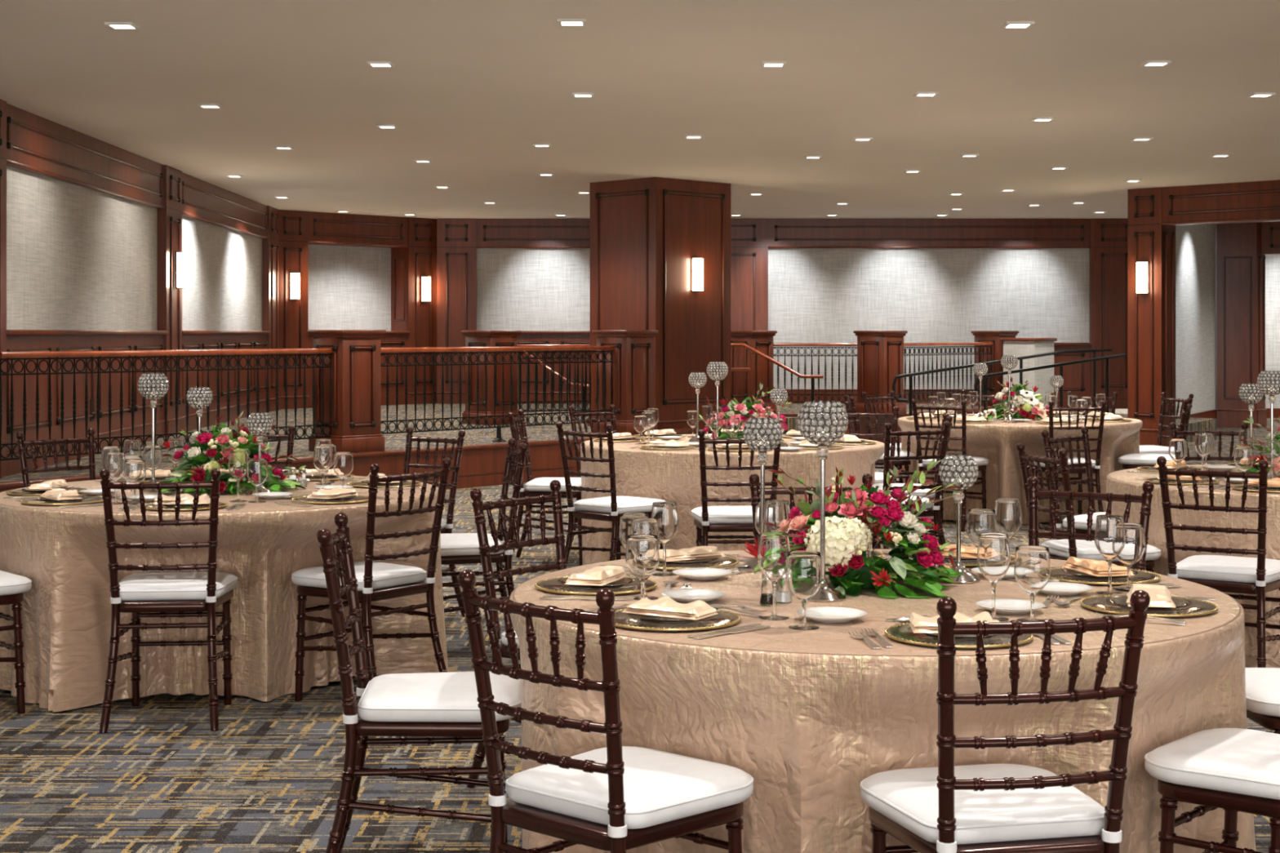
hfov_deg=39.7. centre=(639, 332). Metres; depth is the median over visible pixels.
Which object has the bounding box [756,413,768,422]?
wine glass
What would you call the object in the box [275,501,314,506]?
fork
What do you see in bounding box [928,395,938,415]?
water goblet
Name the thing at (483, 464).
trim
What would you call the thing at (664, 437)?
bread plate
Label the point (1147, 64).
diffuser
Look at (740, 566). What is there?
spoon
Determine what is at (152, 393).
candle holder
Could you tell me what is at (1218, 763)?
cushion
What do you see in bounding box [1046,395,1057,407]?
wine glass
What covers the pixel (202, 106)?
diffuser
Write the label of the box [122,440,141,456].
wine glass
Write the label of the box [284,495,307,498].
spoon
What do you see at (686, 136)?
recessed light
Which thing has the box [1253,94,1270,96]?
diffuser
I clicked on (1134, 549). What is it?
bowl
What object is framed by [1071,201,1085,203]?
recessed light
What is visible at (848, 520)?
flower arrangement
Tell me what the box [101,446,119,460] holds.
water goblet
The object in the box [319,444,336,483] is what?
water goblet
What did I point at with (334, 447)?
bowl
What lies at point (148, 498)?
bread plate
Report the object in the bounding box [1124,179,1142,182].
recessed light
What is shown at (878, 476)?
cushion
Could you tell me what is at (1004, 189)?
recessed light
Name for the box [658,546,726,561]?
napkin
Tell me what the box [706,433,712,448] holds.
salt shaker
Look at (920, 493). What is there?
cushion
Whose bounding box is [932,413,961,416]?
charger plate
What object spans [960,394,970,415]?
water goblet
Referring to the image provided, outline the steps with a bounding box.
[739,416,799,435]
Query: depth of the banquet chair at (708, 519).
8.91 m
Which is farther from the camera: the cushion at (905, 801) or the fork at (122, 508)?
the fork at (122, 508)
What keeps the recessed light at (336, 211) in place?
in the ceiling
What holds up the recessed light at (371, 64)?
in the ceiling
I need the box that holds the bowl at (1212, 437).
[1205,433,1214,456]
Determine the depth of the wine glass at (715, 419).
10.21 m
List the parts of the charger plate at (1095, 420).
glass plate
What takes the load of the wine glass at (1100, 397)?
on the tablecloth at (997, 442)
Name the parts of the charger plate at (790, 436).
glass plate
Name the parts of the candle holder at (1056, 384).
wire globe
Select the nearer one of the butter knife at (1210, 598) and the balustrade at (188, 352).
the butter knife at (1210, 598)
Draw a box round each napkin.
[27,479,69,490]
[40,488,82,500]
[146,469,171,477]
[152,493,210,504]
[219,468,229,473]
[295,468,337,475]
[306,487,358,498]
[364,472,403,483]
[564,565,626,586]
[604,432,632,439]
[621,595,718,620]
[644,428,675,435]
[648,439,688,446]
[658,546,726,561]
[715,444,748,447]
[786,429,801,435]
[798,440,831,446]
[840,434,861,441]
[908,611,999,633]
[919,413,933,417]
[924,544,977,558]
[934,410,954,413]
[955,415,986,420]
[1040,416,1073,421]
[1044,409,1071,413]
[1061,556,1134,577]
[1087,411,1112,416]
[1098,413,1122,419]
[1126,583,1175,608]
[1152,460,1188,468]
[1167,475,1201,479]
[1247,477,1279,487]
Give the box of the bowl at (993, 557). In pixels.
[977,533,1010,584]
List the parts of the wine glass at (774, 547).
stem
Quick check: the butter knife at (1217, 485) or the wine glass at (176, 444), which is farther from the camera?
the wine glass at (176, 444)
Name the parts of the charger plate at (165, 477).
glass plate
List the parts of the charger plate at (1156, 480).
glass plate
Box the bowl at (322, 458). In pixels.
[313,445,332,474]
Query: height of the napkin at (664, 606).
0.032 m
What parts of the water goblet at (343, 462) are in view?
stem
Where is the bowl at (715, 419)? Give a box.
[708,413,721,433]
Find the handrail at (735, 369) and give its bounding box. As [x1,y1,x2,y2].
[730,367,750,371]
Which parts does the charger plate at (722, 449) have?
glass plate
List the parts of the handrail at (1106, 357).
post, post, post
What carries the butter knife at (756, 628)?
on the tablecloth at (810, 716)
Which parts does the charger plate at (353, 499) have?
glass plate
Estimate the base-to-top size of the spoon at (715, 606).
0.009 m
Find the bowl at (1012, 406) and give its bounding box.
[1006,399,1018,414]
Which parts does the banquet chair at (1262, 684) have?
seat frame, leg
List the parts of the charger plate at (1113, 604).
glass plate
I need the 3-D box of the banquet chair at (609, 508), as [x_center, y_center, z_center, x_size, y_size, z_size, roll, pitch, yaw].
[-0.139,0.952,9.643,0.432,0.936,0.523,0,0,45]
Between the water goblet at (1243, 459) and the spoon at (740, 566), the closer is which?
the spoon at (740, 566)
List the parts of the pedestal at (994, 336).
panel moulding, panel moulding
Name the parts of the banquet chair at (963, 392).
post, rail, rail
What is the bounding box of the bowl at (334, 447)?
[329,444,336,467]
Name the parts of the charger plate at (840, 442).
glass plate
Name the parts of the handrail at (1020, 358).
post, post, post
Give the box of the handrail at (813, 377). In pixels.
[730,343,823,401]
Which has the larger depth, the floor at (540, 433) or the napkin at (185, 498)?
the floor at (540, 433)
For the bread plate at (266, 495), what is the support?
on the tablecloth at (66, 611)
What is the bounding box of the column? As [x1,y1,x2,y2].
[586,177,731,434]
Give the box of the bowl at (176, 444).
[166,438,185,464]
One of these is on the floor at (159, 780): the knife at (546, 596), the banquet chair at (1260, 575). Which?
the banquet chair at (1260, 575)
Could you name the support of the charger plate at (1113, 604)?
on the tablecloth at (810, 716)
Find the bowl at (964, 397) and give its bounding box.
[960,394,970,407]
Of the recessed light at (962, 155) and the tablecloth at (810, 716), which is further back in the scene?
the recessed light at (962, 155)
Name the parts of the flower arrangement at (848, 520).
star flower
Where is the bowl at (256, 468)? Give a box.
[246,457,267,487]
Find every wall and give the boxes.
[6,164,262,330]
[308,244,391,331]
[476,248,1111,413]
[1000,337,1057,413]
[1175,224,1215,416]
[1265,254,1279,408]
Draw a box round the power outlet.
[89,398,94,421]
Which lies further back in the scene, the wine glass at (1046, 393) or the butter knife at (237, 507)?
the wine glass at (1046, 393)
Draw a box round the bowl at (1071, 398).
[1067,395,1078,407]
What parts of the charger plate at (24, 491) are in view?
glass plate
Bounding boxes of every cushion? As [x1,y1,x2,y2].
[0,570,31,595]
[119,571,237,600]
[291,560,426,591]
[358,671,521,722]
[440,518,445,528]
[440,533,504,555]
[501,628,519,648]
[505,746,753,829]
[524,477,581,492]
[573,496,666,514]
[690,506,753,524]
[860,764,1105,844]
[871,483,934,497]
[875,471,891,483]
[878,449,915,459]
[889,494,933,510]
[922,456,988,466]
[1030,456,1095,467]
[1041,539,1160,561]
[1062,511,1106,530]
[1117,453,1173,465]
[1139,445,1168,454]
[1144,728,1279,799]
[1176,555,1279,583]
[1244,667,1279,716]
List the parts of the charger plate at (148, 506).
glass plate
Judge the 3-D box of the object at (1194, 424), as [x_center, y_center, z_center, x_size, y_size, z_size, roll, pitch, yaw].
[5.570,1.276,22.453,2.373,0.280,5.964,0,0,33]
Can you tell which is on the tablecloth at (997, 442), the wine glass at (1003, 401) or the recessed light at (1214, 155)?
the wine glass at (1003, 401)
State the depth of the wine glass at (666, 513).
4.84 m
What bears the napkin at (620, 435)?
on the charger plate at (627, 439)
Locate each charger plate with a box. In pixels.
[5,487,87,495]
[20,495,102,505]
[118,475,179,482]
[145,501,227,511]
[285,474,355,480]
[291,494,368,503]
[346,480,421,487]
[534,576,657,595]
[593,437,645,441]
[614,608,740,631]
[634,434,684,438]
[639,445,694,449]
[657,555,738,569]
[706,446,751,451]
[782,434,803,438]
[788,444,844,449]
[834,440,875,444]
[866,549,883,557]
[884,622,1033,648]
[906,416,942,419]
[908,555,1014,566]
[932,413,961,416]
[951,419,993,422]
[1034,421,1079,424]
[1049,567,1161,585]
[1080,415,1122,418]
[1080,594,1217,617]
[1087,418,1131,422]
[1136,465,1205,471]
[1143,477,1219,484]
[1226,462,1236,466]
[1231,484,1279,492]
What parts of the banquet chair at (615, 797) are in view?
post, rail, rail, rail, rail, post, seat frame, leg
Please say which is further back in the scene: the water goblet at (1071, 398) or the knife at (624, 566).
the water goblet at (1071, 398)
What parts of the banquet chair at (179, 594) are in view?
post, leg, rail, rail, rail, rail, seat frame, post, leg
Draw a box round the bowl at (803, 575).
[785,551,822,602]
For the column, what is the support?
on the floor at (159, 780)
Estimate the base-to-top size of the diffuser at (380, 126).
0.006 m
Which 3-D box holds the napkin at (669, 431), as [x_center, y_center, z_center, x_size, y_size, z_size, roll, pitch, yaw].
[0.131,0.629,11.248,0.119,0.030,0.218,0,0,38]
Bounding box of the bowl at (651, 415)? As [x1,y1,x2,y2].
[643,409,655,429]
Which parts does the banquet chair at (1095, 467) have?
post, seat frame, rail, rail, rail, leg, rail, post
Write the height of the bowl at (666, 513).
0.115 m
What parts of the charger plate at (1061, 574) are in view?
glass plate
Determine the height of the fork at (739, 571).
0.009 m
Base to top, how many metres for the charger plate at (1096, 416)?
0.017 m
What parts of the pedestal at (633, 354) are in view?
panel moulding, panel moulding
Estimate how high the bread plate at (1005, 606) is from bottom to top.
0.018 m
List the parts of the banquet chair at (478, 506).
post, rail, seat frame, rail, rail, rail, post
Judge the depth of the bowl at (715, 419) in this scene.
10.21 m
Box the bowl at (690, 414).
[686,410,699,428]
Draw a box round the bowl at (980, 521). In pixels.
[966,508,996,547]
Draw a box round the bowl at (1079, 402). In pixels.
[1075,399,1087,414]
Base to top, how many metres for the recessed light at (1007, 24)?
0.014 m
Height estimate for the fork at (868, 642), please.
0.009 m
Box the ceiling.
[0,0,1279,218]
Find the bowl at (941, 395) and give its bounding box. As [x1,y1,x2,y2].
[936,391,946,406]
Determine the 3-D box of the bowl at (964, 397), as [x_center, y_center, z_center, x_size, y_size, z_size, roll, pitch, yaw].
[2.618,0.550,14.250,0.083,0.111,0.083,0,0,0]
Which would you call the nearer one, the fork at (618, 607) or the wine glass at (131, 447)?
the fork at (618, 607)
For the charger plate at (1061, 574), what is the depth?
4.73 m
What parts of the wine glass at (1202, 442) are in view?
stem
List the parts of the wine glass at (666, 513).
stem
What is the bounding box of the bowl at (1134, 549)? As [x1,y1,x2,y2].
[1116,523,1145,568]
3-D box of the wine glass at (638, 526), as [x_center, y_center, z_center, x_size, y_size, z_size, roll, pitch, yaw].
[0.012,0.565,4.428,0.077,0.196,0.077,0,0,0]
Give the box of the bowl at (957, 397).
[951,393,961,407]
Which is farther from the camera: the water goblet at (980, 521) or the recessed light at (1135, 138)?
the recessed light at (1135, 138)
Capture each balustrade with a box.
[0,348,333,461]
[380,346,614,442]
[517,344,590,412]
[773,342,857,403]
[903,342,993,402]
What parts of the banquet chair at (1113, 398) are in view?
post, rail, post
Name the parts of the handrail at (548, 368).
rail, post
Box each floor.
[0,403,988,482]
[0,408,1279,852]
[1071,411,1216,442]
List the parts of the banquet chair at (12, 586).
seat frame, leg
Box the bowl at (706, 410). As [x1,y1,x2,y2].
[701,405,712,423]
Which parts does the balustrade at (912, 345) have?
handrail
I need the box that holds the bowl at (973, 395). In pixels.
[968,391,977,405]
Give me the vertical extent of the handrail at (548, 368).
0.847 m
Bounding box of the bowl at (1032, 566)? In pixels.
[1013,546,1050,595]
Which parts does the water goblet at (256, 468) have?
stem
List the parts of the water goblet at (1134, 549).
stem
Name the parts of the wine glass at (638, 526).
stem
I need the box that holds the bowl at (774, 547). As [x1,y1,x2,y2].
[757,532,790,582]
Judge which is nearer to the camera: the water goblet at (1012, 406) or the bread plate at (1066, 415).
the water goblet at (1012, 406)
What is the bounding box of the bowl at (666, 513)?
[651,502,678,544]
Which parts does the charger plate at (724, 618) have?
glass plate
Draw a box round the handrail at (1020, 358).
[892,348,1111,416]
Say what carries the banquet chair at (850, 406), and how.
on the floor at (159, 780)
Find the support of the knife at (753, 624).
on the tablecloth at (810, 716)
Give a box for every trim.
[0,98,280,478]
[0,406,995,492]
[6,103,267,238]
[6,329,270,475]
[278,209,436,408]
[436,218,1127,408]
[476,218,1090,248]
[517,331,1092,412]
[1127,179,1279,446]
[1215,221,1279,427]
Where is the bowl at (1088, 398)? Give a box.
[1080,396,1091,407]
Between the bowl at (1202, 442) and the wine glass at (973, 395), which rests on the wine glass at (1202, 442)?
the bowl at (1202, 442)
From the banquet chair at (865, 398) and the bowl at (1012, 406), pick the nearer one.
the bowl at (1012, 406)
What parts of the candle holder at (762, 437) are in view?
wire globe, stem, crystal knob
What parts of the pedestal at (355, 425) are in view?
panel moulding, panel moulding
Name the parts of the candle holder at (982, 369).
wire globe, stem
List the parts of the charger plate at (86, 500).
glass plate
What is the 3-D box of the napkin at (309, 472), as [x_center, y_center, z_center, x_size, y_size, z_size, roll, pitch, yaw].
[-1.456,0.629,8.058,0.217,0.030,0.119,0,0,11]
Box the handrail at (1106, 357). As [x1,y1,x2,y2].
[973,353,1125,413]
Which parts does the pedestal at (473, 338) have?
panel moulding, panel moulding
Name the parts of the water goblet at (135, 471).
stem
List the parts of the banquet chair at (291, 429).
post, rail, rail, post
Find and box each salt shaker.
[297,467,306,487]
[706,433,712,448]
[776,573,791,604]
[991,410,997,422]
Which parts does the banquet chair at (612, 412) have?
post, rail, post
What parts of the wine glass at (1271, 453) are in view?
stem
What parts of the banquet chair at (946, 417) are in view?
leg, post, post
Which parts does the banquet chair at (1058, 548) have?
post, rail, rail, rail, rail, post, seat frame, leg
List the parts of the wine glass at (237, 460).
stem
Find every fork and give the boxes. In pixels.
[15,496,40,500]
[117,504,135,510]
[128,502,146,510]
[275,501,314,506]
[275,502,310,506]
[337,477,366,481]
[379,487,421,489]
[585,604,629,611]
[613,607,628,609]
[680,582,692,589]
[716,604,767,613]
[724,554,751,559]
[724,555,748,561]
[730,568,755,574]
[848,631,879,648]
[860,628,893,647]
[881,551,890,558]
[884,615,931,621]
[1042,595,1059,607]
[1093,613,1186,622]
[1104,582,1173,589]
[1106,615,1186,625]
[1119,585,1182,590]
[1134,476,1157,479]
[1213,484,1226,488]
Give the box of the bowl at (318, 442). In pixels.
[315,439,332,455]
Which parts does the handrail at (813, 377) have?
rail, post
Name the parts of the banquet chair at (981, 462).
post, rail, rail, rail, rail, leg, seat frame, post, leg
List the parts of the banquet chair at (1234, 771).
leg, seat frame, leg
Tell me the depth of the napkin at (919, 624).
3.84 m
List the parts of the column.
panel moulding, panel moulding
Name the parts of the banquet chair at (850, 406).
rail, post, post, seat frame, leg, leg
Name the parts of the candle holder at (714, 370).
wire globe, stem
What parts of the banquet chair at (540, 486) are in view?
post, rail, rail, post, seat frame, leg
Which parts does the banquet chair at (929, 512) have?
post, rail, rail, rail, rail, seat frame, post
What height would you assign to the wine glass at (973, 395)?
0.196 m
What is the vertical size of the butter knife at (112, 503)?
0.004 m
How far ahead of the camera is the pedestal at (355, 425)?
15.44 m
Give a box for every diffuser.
[111,25,134,28]
[202,106,218,107]
[370,63,390,66]
[380,126,395,128]
[561,22,582,25]
[574,94,591,96]
[687,136,700,137]
[764,63,782,66]
[856,138,869,140]
[918,93,934,95]
[1005,24,1029,27]
[1035,119,1050,120]
[1134,138,1149,140]
[1146,62,1166,65]
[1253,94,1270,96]
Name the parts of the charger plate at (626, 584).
glass plate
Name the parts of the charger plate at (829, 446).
glass plate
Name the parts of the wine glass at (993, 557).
stem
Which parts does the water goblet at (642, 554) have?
stem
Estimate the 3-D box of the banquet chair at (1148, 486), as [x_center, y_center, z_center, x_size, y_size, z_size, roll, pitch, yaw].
[1.371,0.952,5.684,0.432,0.936,0.523,0,0,31]
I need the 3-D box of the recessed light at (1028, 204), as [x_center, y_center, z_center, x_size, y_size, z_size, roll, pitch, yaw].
[5.144,-1.663,23.153,0.150,0.014,0.150,0,0,0]
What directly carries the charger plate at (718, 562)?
on the tablecloth at (810, 716)
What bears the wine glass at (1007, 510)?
on the tablecloth at (810, 716)
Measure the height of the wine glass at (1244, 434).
0.196 m
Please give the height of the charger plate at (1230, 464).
0.017 m
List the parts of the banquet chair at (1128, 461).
seat frame, post, post, rail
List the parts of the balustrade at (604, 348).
handrail, support post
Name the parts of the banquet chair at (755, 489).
post, rail, rail, post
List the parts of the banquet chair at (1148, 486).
post, rail, rail, rail, post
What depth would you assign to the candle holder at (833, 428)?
4.38 m
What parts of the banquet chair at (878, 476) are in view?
rail, rail, rail, post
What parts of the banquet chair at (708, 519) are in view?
leg, post, seat frame, rail, rail, rail, rail, post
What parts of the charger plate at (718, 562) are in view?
glass plate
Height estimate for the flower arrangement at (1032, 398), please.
0.349 m
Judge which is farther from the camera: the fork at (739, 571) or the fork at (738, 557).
the fork at (738, 557)
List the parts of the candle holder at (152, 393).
crystal knob, wire globe, stem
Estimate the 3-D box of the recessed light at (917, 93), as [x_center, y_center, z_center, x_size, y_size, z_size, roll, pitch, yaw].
[1.995,-1.663,12.379,0.150,0.014,0.150,0,0,0]
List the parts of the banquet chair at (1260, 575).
post, rail, rail, rail, rail, seat frame, post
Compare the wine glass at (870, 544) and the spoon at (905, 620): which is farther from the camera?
the wine glass at (870, 544)
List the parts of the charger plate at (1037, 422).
glass plate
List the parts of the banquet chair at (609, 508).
post, rail, rail, rail, rail, seat frame, post, leg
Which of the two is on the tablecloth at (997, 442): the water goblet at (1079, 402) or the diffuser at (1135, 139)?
the water goblet at (1079, 402)
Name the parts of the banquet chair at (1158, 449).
post, rail, rail, rail, rail, post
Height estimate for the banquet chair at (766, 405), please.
0.936 m
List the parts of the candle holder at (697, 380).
stem, wire globe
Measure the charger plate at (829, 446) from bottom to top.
0.017 m
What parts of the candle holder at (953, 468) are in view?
crystal knob, wire globe, stem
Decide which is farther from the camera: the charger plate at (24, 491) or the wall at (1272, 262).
the wall at (1272, 262)
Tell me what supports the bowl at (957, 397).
on the wine glass at (957, 397)
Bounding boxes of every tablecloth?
[0,475,448,711]
[509,548,1256,852]
[580,434,884,565]
[897,413,1142,524]
[1106,464,1279,667]
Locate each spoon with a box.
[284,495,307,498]
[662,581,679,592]
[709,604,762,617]
[721,564,750,568]
[896,617,910,623]
[1048,579,1059,582]
[1053,596,1081,606]
[1206,478,1233,483]
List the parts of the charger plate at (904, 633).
glass plate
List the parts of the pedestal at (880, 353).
panel moulding, panel moulding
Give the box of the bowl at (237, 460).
[228,450,247,480]
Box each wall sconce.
[175,251,186,288]
[289,271,299,300]
[421,275,430,302]
[691,257,702,292]
[1136,261,1147,293]
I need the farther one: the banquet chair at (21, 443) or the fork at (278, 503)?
the banquet chair at (21, 443)
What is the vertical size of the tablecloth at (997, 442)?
0.748 m
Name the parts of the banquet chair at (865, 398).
post, rail, rail, post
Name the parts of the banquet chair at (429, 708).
rail, post, rail, rail, rail, post, seat frame, leg, leg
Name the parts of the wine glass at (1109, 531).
stem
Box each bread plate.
[79,488,119,495]
[126,494,157,502]
[251,492,293,499]
[314,484,353,489]
[657,435,683,439]
[661,588,725,603]
[672,568,732,580]
[686,442,698,446]
[780,446,803,451]
[787,441,800,444]
[791,436,805,440]
[796,607,866,623]
[971,566,1014,578]
[975,599,1044,614]
[1011,418,1032,422]
[1040,582,1093,595]
[1061,414,1076,417]
[1071,417,1092,419]
[1203,465,1236,471]
[1224,478,1255,484]
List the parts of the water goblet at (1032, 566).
stem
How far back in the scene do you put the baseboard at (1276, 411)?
29.37 m
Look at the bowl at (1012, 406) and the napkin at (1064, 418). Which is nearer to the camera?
the napkin at (1064, 418)
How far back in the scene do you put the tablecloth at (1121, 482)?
7.41 m
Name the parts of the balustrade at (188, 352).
handrail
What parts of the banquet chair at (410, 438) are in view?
post, rail, rail, rail, seat frame, post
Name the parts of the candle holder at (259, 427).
wire globe, stem, crystal knob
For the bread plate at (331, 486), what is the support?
on the tablecloth at (66, 611)
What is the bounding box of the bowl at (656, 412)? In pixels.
[647,408,658,426]
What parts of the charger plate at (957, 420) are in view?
glass plate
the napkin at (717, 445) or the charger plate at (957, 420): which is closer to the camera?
the napkin at (717, 445)
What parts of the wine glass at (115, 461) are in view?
stem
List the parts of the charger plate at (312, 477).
glass plate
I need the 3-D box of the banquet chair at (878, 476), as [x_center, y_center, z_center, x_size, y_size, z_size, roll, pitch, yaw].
[1.420,0.952,11.485,0.432,0.936,0.523,0,0,20]
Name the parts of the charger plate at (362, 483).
glass plate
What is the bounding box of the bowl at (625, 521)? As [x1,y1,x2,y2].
[618,512,648,548]
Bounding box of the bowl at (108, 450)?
[101,448,119,468]
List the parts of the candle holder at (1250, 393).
wire globe, stem, crystal knob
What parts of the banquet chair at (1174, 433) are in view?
post, rail, rail, post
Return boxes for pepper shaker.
[288,466,297,481]
[759,573,777,606]
[983,410,988,420]
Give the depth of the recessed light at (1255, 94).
12.38 m
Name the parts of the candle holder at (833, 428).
wire globe, crystal knob, stem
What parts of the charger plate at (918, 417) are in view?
glass plate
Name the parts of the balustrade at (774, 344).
handrail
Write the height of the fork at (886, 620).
0.009 m
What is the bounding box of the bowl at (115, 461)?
[105,452,125,482]
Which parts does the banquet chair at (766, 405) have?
post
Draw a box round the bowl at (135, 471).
[124,460,146,489]
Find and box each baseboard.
[773,389,972,403]
[1189,408,1217,418]
[1265,408,1279,417]
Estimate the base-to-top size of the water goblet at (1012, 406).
0.168 m
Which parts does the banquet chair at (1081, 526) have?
post, rail, rail, rail, rail, seat frame, post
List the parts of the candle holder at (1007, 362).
wire globe, stem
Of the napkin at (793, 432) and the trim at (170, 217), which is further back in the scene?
the trim at (170, 217)
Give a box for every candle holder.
[137,373,168,492]
[186,386,213,468]
[245,412,272,495]
[688,372,706,442]
[706,361,728,444]
[742,417,782,568]
[769,388,788,446]
[797,400,848,602]
[938,453,980,583]
[973,363,987,417]
[1000,355,1017,420]
[1049,375,1063,417]
[1238,383,1263,471]
[1257,370,1279,479]
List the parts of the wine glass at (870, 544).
stem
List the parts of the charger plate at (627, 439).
glass plate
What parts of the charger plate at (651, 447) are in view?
glass plate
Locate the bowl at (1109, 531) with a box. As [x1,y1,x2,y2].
[1094,515,1125,561]
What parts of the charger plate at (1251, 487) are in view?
glass plate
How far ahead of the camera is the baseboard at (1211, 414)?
25.76 m
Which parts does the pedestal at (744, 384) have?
panel moulding, panel moulding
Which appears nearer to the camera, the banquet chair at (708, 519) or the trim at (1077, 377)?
the banquet chair at (708, 519)
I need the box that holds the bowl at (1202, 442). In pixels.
[1194,432,1211,457]
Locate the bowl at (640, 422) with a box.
[633,415,647,434]
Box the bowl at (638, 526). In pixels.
[630,518,660,549]
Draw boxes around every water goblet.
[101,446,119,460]
[123,455,142,499]
[124,460,146,505]
[142,445,162,472]
[246,457,267,502]
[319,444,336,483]
[333,452,353,488]
[618,512,648,576]
[625,533,659,604]
[633,415,647,444]
[640,412,652,439]
[686,410,699,437]
[725,417,739,439]
[754,502,765,534]
[772,417,784,433]
[785,551,822,630]
[884,503,906,557]
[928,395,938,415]
[944,398,955,416]
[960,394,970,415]
[966,508,996,571]
[1006,399,1018,422]
[1013,546,1050,622]
[1067,395,1078,417]
[1075,399,1087,422]
[1080,396,1091,412]
[1115,523,1145,591]
[1168,439,1187,468]
[1199,433,1214,467]
[1233,446,1253,485]
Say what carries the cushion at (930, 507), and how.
on the banquet chair at (929, 512)
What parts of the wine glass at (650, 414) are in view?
stem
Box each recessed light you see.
[104,22,140,29]
[197,103,222,107]
[226,174,243,177]
[273,146,293,149]
[275,195,288,198]
[336,210,349,212]
[366,61,394,66]
[376,124,397,128]
[413,159,431,162]
[435,186,449,187]
[483,201,496,203]
[533,143,551,146]
[538,173,553,175]
[557,18,586,26]
[572,92,594,97]
[577,191,590,193]
[684,134,702,138]
[749,192,762,195]
[760,61,786,66]
[804,155,822,158]
[835,202,848,204]
[853,137,872,140]
[904,169,920,172]
[913,91,938,96]
[948,192,963,195]
[950,208,963,209]
[960,154,978,156]
[1000,21,1034,28]
[1000,188,1016,191]
[1026,204,1041,205]
[1031,117,1054,121]
[1049,166,1067,169]
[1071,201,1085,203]
[1093,211,1106,213]
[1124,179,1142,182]
[1130,137,1152,140]
[1140,60,1171,66]
[1209,154,1231,156]
[1246,92,1275,97]
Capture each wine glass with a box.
[101,448,119,497]
[105,452,125,504]
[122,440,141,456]
[166,438,185,478]
[228,450,247,502]
[253,436,269,453]
[313,445,332,488]
[315,439,332,484]
[630,518,660,599]
[643,409,655,443]
[647,408,658,440]
[651,502,678,576]
[701,405,712,434]
[708,413,721,445]
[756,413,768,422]
[757,532,790,620]
[763,499,790,533]
[868,515,884,558]
[936,391,946,417]
[951,393,961,419]
[968,391,977,415]
[977,533,1010,621]
[995,497,1022,546]
[1000,395,1010,422]
[1044,391,1054,402]
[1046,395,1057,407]
[1094,515,1125,595]
[1095,393,1106,412]
[1194,432,1211,471]
[1238,429,1255,448]
[1262,440,1279,478]
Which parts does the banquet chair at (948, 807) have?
leg, post, seat frame, rail, rail, rail, rail, post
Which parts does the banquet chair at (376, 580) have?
leg, seat frame, leg, post, rail, rail, rail, rail, post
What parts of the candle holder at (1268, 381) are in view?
wire globe, stem, crystal knob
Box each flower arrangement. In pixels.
[160,411,306,494]
[688,382,793,441]
[737,458,963,598]
[987,374,1048,420]
[1235,414,1279,474]
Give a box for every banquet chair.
[0,570,31,714]
[15,428,95,487]
[99,467,237,733]
[213,425,295,469]
[291,457,451,701]
[316,512,521,852]
[404,426,465,617]
[440,438,528,626]
[457,569,753,852]
[466,480,567,788]
[507,408,582,565]
[555,422,666,564]
[568,404,617,546]
[690,429,781,546]
[706,404,768,434]
[749,473,872,548]
[843,394,915,483]
[844,406,899,548]
[859,590,1150,852]
[862,391,901,483]
[871,413,952,548]
[871,421,950,549]
[911,399,988,532]
[961,389,995,413]
[1016,442,1160,572]
[1026,475,1154,570]
[1030,400,1106,527]
[1040,426,1106,539]
[1066,391,1117,415]
[1117,397,1192,469]
[1139,391,1193,454]
[1144,728,1279,852]
[1156,456,1279,667]
[1168,422,1248,461]
[1244,667,1279,852]
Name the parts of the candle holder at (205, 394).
wire globe, stem, crystal knob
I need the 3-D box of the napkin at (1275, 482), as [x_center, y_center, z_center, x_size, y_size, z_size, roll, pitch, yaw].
[2.670,0.629,7.470,0.113,0.031,0.209,0,0,-42]
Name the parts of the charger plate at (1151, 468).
glass plate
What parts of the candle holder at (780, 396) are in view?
wire globe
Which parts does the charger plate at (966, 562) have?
glass plate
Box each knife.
[3,496,35,497]
[57,502,115,507]
[58,502,102,506]
[223,503,240,510]
[231,503,245,510]
[539,597,633,599]
[542,595,635,598]
[599,564,655,573]
[608,564,661,573]
[687,623,761,637]
[693,625,770,639]
[1033,634,1059,644]
[1050,634,1071,644]
[1112,593,1209,601]
[1119,592,1216,599]
[1125,471,1159,473]
[1182,484,1231,487]
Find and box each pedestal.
[306,329,386,453]
[461,330,521,425]
[591,330,658,435]
[730,330,777,413]
[853,330,907,414]
[970,330,1018,406]
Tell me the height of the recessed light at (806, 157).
0.014 m
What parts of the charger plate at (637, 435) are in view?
glass plate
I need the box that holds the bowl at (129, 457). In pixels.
[123,455,142,477]
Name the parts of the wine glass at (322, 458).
stem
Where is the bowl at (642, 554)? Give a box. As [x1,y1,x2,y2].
[625,533,659,582]
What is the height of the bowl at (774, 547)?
0.115 m
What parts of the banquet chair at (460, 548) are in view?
seat frame, post, rail, rail, rail, post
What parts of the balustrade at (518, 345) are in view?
handrail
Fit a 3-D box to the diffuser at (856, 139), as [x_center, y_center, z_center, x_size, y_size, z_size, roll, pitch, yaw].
[1.914,-1.661,15.247,0.116,0.006,0.116,0,0,0]
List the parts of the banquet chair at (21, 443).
post, rail, rail, post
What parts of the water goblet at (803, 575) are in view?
stem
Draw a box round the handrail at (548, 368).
[517,351,589,421]
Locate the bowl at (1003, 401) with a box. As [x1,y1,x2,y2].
[1000,395,1010,411]

